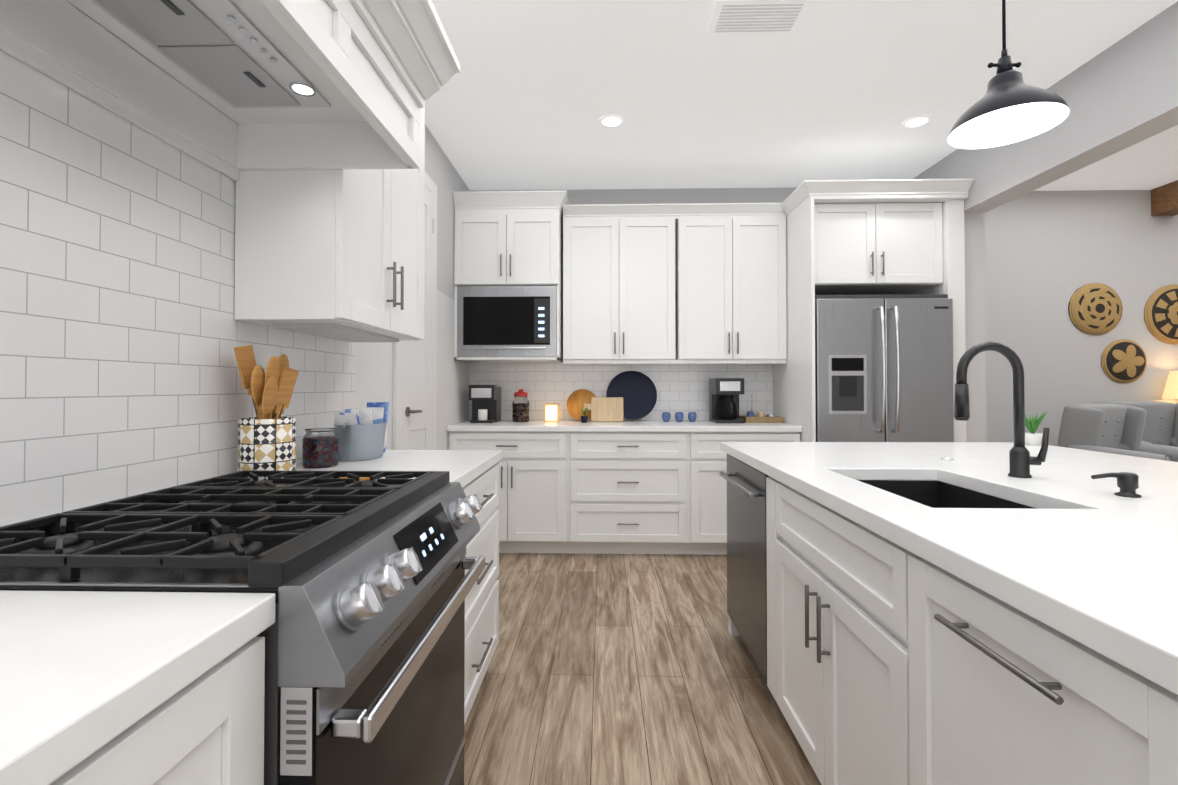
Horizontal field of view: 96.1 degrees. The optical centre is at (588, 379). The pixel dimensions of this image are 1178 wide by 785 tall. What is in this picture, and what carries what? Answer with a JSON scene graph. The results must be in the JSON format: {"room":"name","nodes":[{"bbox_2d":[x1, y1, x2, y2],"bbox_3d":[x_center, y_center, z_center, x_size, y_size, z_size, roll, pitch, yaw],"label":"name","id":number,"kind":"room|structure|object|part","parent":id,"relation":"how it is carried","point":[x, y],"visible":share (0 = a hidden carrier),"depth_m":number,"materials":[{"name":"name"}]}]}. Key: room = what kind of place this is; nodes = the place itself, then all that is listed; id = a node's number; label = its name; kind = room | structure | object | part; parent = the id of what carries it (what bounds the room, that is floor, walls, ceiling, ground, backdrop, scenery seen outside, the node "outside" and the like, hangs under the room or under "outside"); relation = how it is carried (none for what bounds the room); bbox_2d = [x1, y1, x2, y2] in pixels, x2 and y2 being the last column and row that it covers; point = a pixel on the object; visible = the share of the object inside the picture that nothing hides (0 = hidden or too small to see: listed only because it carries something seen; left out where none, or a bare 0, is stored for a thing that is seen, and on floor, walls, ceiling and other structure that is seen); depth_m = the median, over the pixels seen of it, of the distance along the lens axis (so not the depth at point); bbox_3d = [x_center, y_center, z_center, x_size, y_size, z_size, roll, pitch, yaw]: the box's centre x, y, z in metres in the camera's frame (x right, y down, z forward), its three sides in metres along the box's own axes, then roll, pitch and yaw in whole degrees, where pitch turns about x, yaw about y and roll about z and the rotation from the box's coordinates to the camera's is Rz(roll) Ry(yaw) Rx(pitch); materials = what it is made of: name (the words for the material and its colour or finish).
{"room":"kitchen","nodes":[
{"label":"kitchen","id":0,"kind":"room"},
{"bbox_2d":[0,0,469,526],"bbox_3d":[-1.147,-0.212,0.137,0.120,2.800,8.400,0,-1,1],"label":"wall","id":1,"kind":"structure","parent":0,"point":[123,332],"depth_m":1.21,"materials":[{"name":"white tile"}]},
{"bbox_2d":[0,0,459,341],"bbox_3d":[-0.716,-0.879,1.411,0.670,1.428,1.748,0,-1,1],"label":"upper cabinet","id":2,"kind":"object","parent":1,"relation":"attached to","point":[313,145],"visible":1,"depth_m":1.43,"materials":[{"name":"white wood"}]},
{"bbox_2d":[0,0,459,180],"bbox_3d":[-0.725,-1.096,1.051,0.670,1.003,1.023,0,-1,1],"label":"hood","id":3,"kind":"object","parent":2,"relation":"attached to","point":[308,90],"depth_m":1.25,"materials":[{"name":"silver metal"}]},
{"bbox_2d":[393,172,436,449],"bbox_3d":[-0.974,-0.015,3.086,0.070,2.485,1.550,0,-1,1],"label":"door","id":4,"kind":"structure","parent":1,"relation":"attached to","point":[414,389],"depth_m":3.18,"materials":[{"name":"white wood"}]},
{"bbox_2d":[469,187,796,419],"bbox_3d":[0.796,-0.406,4.350,3.785,3.300,0.120,0,-1,1],"label":"wall","id":5,"kind":"structure","parent":0,"point":[684,388],"depth_m":4.30,"materials":[{"name":"white tile"}]},
{"bbox_2d":[454,202,562,285],"bbox_3d":[-0.596,-0.976,4.092,0.770,0.572,0.478,0,-1,1],"label":"upper cabinet","id":6,"kind":"object","parent":5,"relation":"attached to","point":[547,276],"depth_m":3.86,"materials":[{"name":"white wood"}]},
{"bbox_2d":[454,286,562,361],"bbox_3d":[-0.596,-0.425,4.091,0.770,0.518,0.467,0,-1,1],"label":"upper cabinet","id":7,"kind":"object","parent":5,"relation":"attached to","point":[492,323],"depth_m":3.86,"materials":[{"name":"white metal"}]},
{"bbox_2d":[457,286,556,356],"bbox_3d":[-0.597,-0.426,4.061,0.726,0.518,0.465,0,-1,1],"label":"microwave","id":8,"kind":"object","parent":7,"relation":"in","point":[493,321],"depth_m":3.86,"materials":[{"name":"grey metal"}]},
{"bbox_2d":[559,210,690,361],"bbox_3d":[0.271,-0.695,4.131,0.928,1.093,0.348,0,-1,1],"label":"upper cabinet","id":9,"kind":"object","parent":5,"relation":"attached to","point":[627,273],"depth_m":3.96,"materials":[{"name":"white wood"}]},
{"bbox_2d":[663,206,790,361],"bbox_3d":[1.032,-0.716,4.112,0.885,1.133,0.348,0,-1,1],"label":"upper cabinet","id":10,"kind":"object","parent":5,"relation":"attached to","point":[741,255],"depth_m":3.94,"materials":[{"name":"white wood"}]},
{"bbox_2d":[787,194,946,301],"bbox_3d":[1.944,-0.935,3.916,0.896,0.587,0.697,0,-1,1],"label":"upper cabinet","id":11,"kind":"object","parent":5,"relation":"attached to","point":[842,244],"depth_m":3.57,"materials":[{"name":"white wood"}]},
{"bbox_2d":[464,553,821,784],"bbox_3d":[2.346,1.222,0.777,12.500,0.050,9.900,0,-1,1],"label":"floor","id":12,"kind":"structure","parent":0,"point":[622,669],"depth_m":2.10,"materials":[{"name":"brown wood"}]},
{"bbox_2d":[28,614,274,784],"bbox_3d":[-0.752,0.755,0.436,0.648,0.876,0.528,0,-1,1],"label":"base cabinet","id":13,"kind":"object","parent":12,"relation":"on","point":[207,728],"depth_m":0.57,"materials":[{"name":"white wood"}]},
{"bbox_2d":[0,450,501,784],"bbox_3d":[-0.742,0.300,0.650,0.656,0.040,3.260,0,-1,1],"label":"countertop","id":14,"kind":"structure","parent":13,"relation":"on","point":[73,664],"depth_m":0.56,"materials":[{"name":"white stone"}]},
{"bbox_2d":[234,345,298,480],"bbox_3d":[-0.954,0.095,1.575,0.148,0.394,0.207,0,-1,1],"label":"utensil crock","id":15,"kind":"object","parent":14,"relation":"on","point":[267,438],"visible":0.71,"depth_m":1.52,"materials":[{"name":"multicoloured ceramic"}]},
{"bbox_2d":[302,427,338,467],"bbox_3d":[-0.918,0.229,1.810,0.112,0.130,0.112,0,-1,1],"label":"candy jar","id":16,"kind":"object","parent":14,"relation":"on","point":[320,447],"visible":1,"depth_m":1.77,"materials":[{"name":"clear glass"}]},
{"bbox_2d":[340,477,369,480],"bbox_3d":[-0.684,0.285,1.564,0.120,0.012,0.120,0,-1,1],"label":"burner","id":17,"kind":"object","parent":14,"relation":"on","point":[364,478],"visible":0.04,"depth_m":1.52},
{"bbox_2d":[334,402,388,460],"bbox_3d":[-0.873,0.192,2.025,0.178,0.210,0.275,0,-1,1],"label":"galvanized bucket","id":18,"kind":"object","parent":14,"relation":"on","point":[361,432],"visible":0.94,"depth_m":1.95,"materials":[{"name":"grey metal"}]},
{"bbox_2d":[0,470,484,784],"bbox_3d":[-0.658,0.723,1.084,0.738,0.955,0.767,0,-1,1],"label":"gas range","id":19,"kind":"object","parent":12,"relation":"on","point":[369,583],"visible":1,"depth_m":0.86,"materials":[{"name":"grey metal"}]},
{"bbox_2d":[0,471,449,602],"bbox_3d":[-0.711,0.275,1.092,0.631,0.054,0.765,0,-1,1],"label":"cooktop","id":20,"kind":"object","parent":19,"relation":"in","point":[234,532],"depth_m":0.88,"materials":[{"name":"black metal"}]},
{"bbox_3d":[-0.386,0.463,0.699,0.042,0.115,0.005,0,-1,1],"label":"trim","id":21,"kind":"part","parent":19,"relation":"part of","materials":[{"name":"silver metal"}]},
{"bbox_3d":[-0.374,0.761,1.077,0.055,0.690,0.757,0,-1,1],"label":"oven door","id":22,"kind":"part","parent":19,"relation":"part of","materials":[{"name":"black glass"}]},
{"bbox_3d":[-0.345,0.344,1.081,0.113,0.133,0.765,0,-1,1],"label":"control panel","id":23,"kind":"part","parent":19,"relation":"part of","materials":[{"name":"silver metal"}]},
{"bbox_3d":[-0.318,0.486,1.079,0.059,0.038,0.705,0,-1,1],"label":"handle","id":24,"kind":"part","parent":19,"relation":"part of","materials":[{"name":"silver metal"}]},
{"bbox_2d":[461,458,501,724],"bbox_3d":[-0.715,0.774,1.863,0.648,0.876,0.781,0,-1,1],"label":"base cabinet","id":25,"kind":"object","parent":12,"relation":"on","point":[482,601],"depth_m":1.95,"materials":[{"name":"white wood"}]},
{"bbox_2d":[447,430,570,552],"bbox_3d":[-0.560,0.802,3.998,0.844,0.875,0.618,0,-1,1],"label":"base cabinet","id":26,"kind":"object","parent":12,"relation":"on","point":[534,507],"depth_m":3.69,"materials":[{"name":"white wood"}]},
{"bbox_2d":[571,434,702,554],"bbox_3d":[0.278,0.802,3.976,0.986,0.875,0.618,0,-1,1],"label":"base cabinet","id":27,"kind":"object","parent":12,"relation":"on","point":[631,493],"depth_m":3.67,"materials":[{"name":"white wood"}]},
{"bbox_2d":[447,420,802,433],"bbox_3d":[0.244,0.344,3.976,2.454,0.040,0.632,0,-1,1],"label":"countertop","id":28,"kind":"structure","parent":27,"relation":"on","point":[503,426],"depth_m":3.68,"materials":[{"name":"white stone"}]},
{"bbox_2d":[469,385,500,422],"bbox_3d":[-0.799,0.182,4.083,0.190,0.285,0.281,0,-1,1],"label":"pod coffee maker","id":29,"kind":"object","parent":28,"relation":"on","point":[486,403],"visible":1,"depth_m":4.00,"materials":[{"name":"black plastic"}]},
{"bbox_2d":[512,389,528,421],"bbox_3d":[-0.533,0.199,4.137,0.132,0.252,0.132,0,-1,1],"label":"jar","id":30,"kind":"object","parent":28,"relation":"on","point":[520,407],"visible":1,"depth_m":4.09,"materials":[{"name":"clear glass"}]},
{"bbox_2d":[544,403,559,421],"bbox_3d":[-0.288,0.254,4.115,0.110,0.142,0.110,0,-1,1],"label":"candle lantern","id":31,"kind":"object","parent":28,"relation":"on","point":[551,412],"visible":1,"depth_m":4.07,"materials":[{"name":"beige"}]},
{"bbox_2d":[567,389,595,419],"bbox_3d":[-0.051,0.197,4.183,0.250,0.247,0.077,0,-1,1],"label":"round board","id":32,"kind":"object","parent":28,"relation":"on","point":[577,400],"visible":0.67,"depth_m":4.18,"materials":[{"name":"brown wood"}]},
{"bbox_2d":[581,408,587,422],"bbox_3d":[-0.034,0.266,4.010,0.060,0.115,0.058,0,-1,1],"label":"herb pot","id":33,"kind":"object","parent":28,"relation":"on","point":[584,418],"visible":1,"depth_m":3.99,"materials":[{"name":"blue ceramic"}]},
{"bbox_2d":[584,397,623,421],"bbox_3d":[0.114,0.230,4.100,0.305,0.188,0.054,0,-1,1],"label":"cutting board","id":34,"kind":"object","parent":28,"relation":"on","point":[606,409],"visible":0.98,"depth_m":4.09,"materials":[{"name":"beige wood"}]},
{"bbox_2d":[607,371,656,419],"bbox_3d":[0.339,0.120,4.200,0.400,0.389,0.107,0,-1,1],"label":"platter","id":35,"kind":"object","parent":28,"relation":"on","point":[636,391],"visible":0.79,"depth_m":4.21,"materials":[{"name":"blue ceramic"}]},
{"bbox_2d":[662,412,670,421],"bbox_3d":[0.597,0.287,4.086,0.068,0.075,0.066,0,-1,1],"label":"votive","id":36,"kind":"object","parent":28,"relation":"on","point":[666,416],"visible":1,"depth_m":4.06,"materials":[{"name":"blue glass"}]},
{"bbox_2d":[675,412,683,421],"bbox_3d":[0.697,0.287,4.084,0.068,0.075,0.066,0,-1,1],"label":"votive","id":37,"kind":"object","parent":28,"relation":"on","point":[679,416],"visible":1,"depth_m":4.06,"materials":[{"name":"blue glass"}]},
{"bbox_2d":[688,412,696,421],"bbox_3d":[0.796,0.287,4.081,0.068,0.075,0.066,0,-1,1],"label":"votive","id":38,"kind":"object","parent":28,"relation":"on","point":[692,416],"visible":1,"depth_m":4.05,"materials":[{"name":"blue glass"}]},
{"bbox_2d":[709,378,743,422],"bbox_3d":[1.050,0.156,4.034,0.210,0.335,0.286,0,-1,1],"label":"drip coffee maker","id":39,"kind":"object","parent":28,"relation":"on","point":[724,393],"visible":1,"depth_m":3.94,"materials":[{"name":"black plastic"}]},
{"bbox_2d":[739,395,782,422],"bbox_3d":[1.319,0.219,4.069,0.275,0.210,0.200,0,-1,1],"label":"tray","id":40,"kind":"object","parent":28,"relation":"on","point":[751,417],"visible":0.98,"depth_m":3.97,"materials":[{"name":"brown wood"}]},
{"bbox_2d":[703,434,802,554],"bbox_3d":[1.083,0.801,3.955,0.776,0.875,0.618,0,-1,1],"label":"base cabinet","id":41,"kind":"object","parent":12,"relation":"on","point":[714,459],"depth_m":3.66,"materials":[{"name":"white wood"}]},
{"bbox_2d":[815,294,953,441],"bbox_3d":[1.941,0.339,3.783,0.877,1.795,0.836,0,-1,1],"label":"fridge","id":42,"kind":"object","parent":12,"relation":"on","point":[883,368],"visible":0.44,"depth_m":3.45,"materials":[{"name":"grey metal"}]},
{"bbox_2d":[719,446,1177,784],"bbox_3d":[1.200,0.759,0.766,1.271,0.875,3.605,0,-1,1],"label":"kitchen island","id":43,"kind":"object","parent":12,"relation":"on","point":[952,613],"depth_m":1.01,"materials":[{"name":"white wood"}]},
{"bbox_2d":[719,454,769,682],"bbox_3d":[0.935,0.780,2.210,0.666,0.871,0.610,0,-1,1],"label":"dishwasher","id":44,"kind":"object","parent":43,"relation":"in","point":[747,570],"depth_m":2.14,"materials":[{"name":"grey metal"}]},
{"bbox_2d":[720,442,1177,681],"bbox_3d":[1.348,0.302,0.785,1.495,0.040,3.640,0,-1,1],"label":"island countertop","id":45,"kind":"structure","parent":43,"relation":"on","point":[1097,555],"depth_m":1.07,"materials":[{"name":"white stone"}]},
{"bbox_2d":[855,474,1038,505],"bbox_3d":[0.964,0.440,1.471,0.394,0.242,0.599,0,-1,1],"label":"sink","id":46,"kind":"object","parent":45,"relation":"in","point":[937,491],"depth_m":1.72,"materials":[{"name":"black metal"}]},
{"bbox_2d":[941,457,953,460],"bbox_3d":[1.332,0.293,1.966,0.040,0.009,0.039,0,-1,1],"label":"switch","id":47,"kind":"object","parent":45,"relation":"attached to","point":[945,458],"depth_m":1.95,"materials":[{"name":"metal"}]},
{"bbox_2d":[954,342,1054,477],"bbox_3d":[1.241,0.088,1.602,0.256,0.409,0.061,0,-1,1],"label":"faucet","id":48,"kind":"object","parent":45,"relation":"on","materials":[{"name":"black metal"}]},
{"bbox_2d":[1025,411,1047,445],"bbox_3d":[2.078,0.224,2.471,0.129,0.160,0.077,0,-1,1],"label":"plant","id":49,"kind":"object","parent":45,"relation":"on","point":[1032,438],"depth_m":2.46,"materials":[{"name":"green plant"}]},
{"bbox_2d":[1091,472,1141,497],"bbox_3d":[1.311,0.260,1.319,0.110,0.058,0.047,0,-1,1],"label":"soap dispenser","id":50,"kind":"object","parent":45,"relation":"on","point":[1128,482],"depth_m":1.31,"materials":[{"name":"black"}]},
{"bbox_2d":[1057,404,1177,461],"bbox_3d":[4.511,0.725,4.409,0.812,1.039,0.776,0,-1,-19],"label":"sofa","id":51,"kind":"object","parent":12,"relation":"on","point":[1112,428],"visible":0.5,"depth_m":4.51,"materials":[{"name":"grey fabric"}]},
{"bbox_2d":[1092,401,1177,446],"bbox_3d":[5.515,0.735,5.135,0.812,1.039,0.776,0,-1,9],"label":"chair","id":52,"kind":"object","parent":12,"relation":"on","point":[1161,425],"visible":0.25,"depth_m":5.29,"materials":[{"name":"grey fabric"}]},
{"bbox_3d":[6.169,0.943,5.434,0.400,0.630,0.400,0,-1,1],"label":"side table","id":53,"kind":"object","parent":12,"relation":"on","visible":0},
{"bbox_2d":[1162,371,1177,398],"bbox_3d":[6.169,0.267,5.443,0.380,0.720,0.380,0,-1,1],"label":"table lamp","id":54,"kind":"object","parent":53,"relation":"on","point":[1171,390],"visible":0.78,"depth_m":5.46,"materials":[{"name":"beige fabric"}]},
{"bbox_2d":[425,0,1177,190],"bbox_3d":[0.602,-1.661,0.170,3.615,0.100,8.520,0,-1,1],"label":"ceiling","id":55,"kind":"structure","parent":0,"point":[530,94],"depth_m":2.82,"materials":[{"name":"white paint"}]},
{"bbox_2d":[598,114,624,127],"bbox_3d":[0.139,-1.568,3.213,0.163,0.006,0.163,0,-1,-23],"label":"recessed light","id":56,"kind":"object","parent":55,"relation":"in","point":[611,121],"depth_m":3.21,"materials":[{"name":"white"}]},
{"bbox_2d":[706,0,812,35],"bbox_3d":[0.735,-1.578,2.307,0.400,0.009,0.220,0,-1,1],"label":"ceiling vent","id":57,"kind":"object","parent":55,"relation":"in","point":[754,17],"visible":1,"depth_m":2.30,"materials":[{"name":"white metal"}]},
{"bbox_2d":[901,115,932,128],"bbox_3d":[1.994,-1.568,3.219,0.163,0.006,0.163,0,-1,-5],"label":"recessed light","id":58,"kind":"object","parent":55,"relation":"in","point":[920,120],"depth_m":3.21,"materials":[{"name":"white"}]},
{"bbox_2d":[947,0,1069,148],"bbox_3d":[1.283,-1.184,1.637,0.296,0.814,0.296,0,-1,1],"label":"pendant light","id":59,"kind":"object","parent":55,"relation":"hanging from","point":[1010,106],"visible":1,"depth_m":1.63,"materials":[{"name":"black metal"}]},
{"bbox_3d":[1.283,-0.837,1.632,0.060,0.060,0.060,0,-1,1],"label":"pendant bulb","id":60,"kind":"part","parent":59,"relation":"part of","materials":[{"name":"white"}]},
{"bbox_2d":[964,213,986,441],"bbox_3d":[2.612,-0.402,4.653,0.170,3.300,2.180,0,-1,1],"label":"wall","id":61,"kind":"structure","parent":0,"point":[975,323],"depth_m":3.56,"materials":[{"name":"grey paint"}]},
{"bbox_2d":[913,1,1177,212],"bbox_3d":[2.494,-1.642,0.121,0.170,0.940,8.520,0,-1,1],"label":"header beam","id":62,"kind":"structure","parent":0,"point":[1120,95],"depth_m":2.61,"materials":[{"name":"grey paint"}]},
{"bbox_2d":[984,190,1177,445],"bbox_3d":[5.715,-0.438,5.724,6.020,3.400,0.120,0,-1,1],"label":"wall","id":63,"kind":"structure","parent":0,"point":[1048,254],"depth_m":5.68,"materials":[{"name":"grey paint"}]},
{"bbox_2d":[1068,283,1122,334],"bbox_3d":[5.423,-0.759,5.643,0.560,0.560,0.060,0,-1,1],"label":"wall basket","id":64,"kind":"object","parent":63,"relation":"attached to","point":[1095,308],"visible":1,"depth_m":5.63,"materials":[{"name":"beige wicker"}]},
{"bbox_2d":[1101,339,1146,382],"bbox_3d":[5.713,-0.199,5.628,0.470,0.470,0.060,0,-1,1],"label":"wall basket","id":65,"kind":"object","parent":63,"relation":"attached to","point":[1123,360],"visible":1,"depth_m":5.62,"materials":[{"name":"wicker"}]},
{"bbox_2d":[1144,284,1177,343],"bbox_3d":[6.253,-0.699,5.620,0.640,0.640,0.060,0,-1,1],"label":"wall basket","id":66,"kind":"object","parent":63,"relation":"attached to","point":[1161,313],"visible":1,"depth_m":5.62,"materials":[{"name":"beige wicker"}]},
{"bbox_2d":[1034,125,1177,190],"bbox_3d":[5.595,-2.154,0.737,6.000,0.100,9.900,0,-1,1],"label":"ceiling","id":67,"kind":"structure","parent":0,"point":[1150,163],"depth_m":5.17,"materials":[{"name":"white paint"}]},
{"bbox_2d":[1151,180,1177,215],"bbox_3d":[6.111,-1.917,4.221,0.250,0.279,2.898,0,-1,1],"label":"wood beam","id":68,"kind":"structure","parent":67,"relation":"attached to","point":[1164,200],"depth_m":5.54,"materials":[{"name":"brown wood"}]}
]}

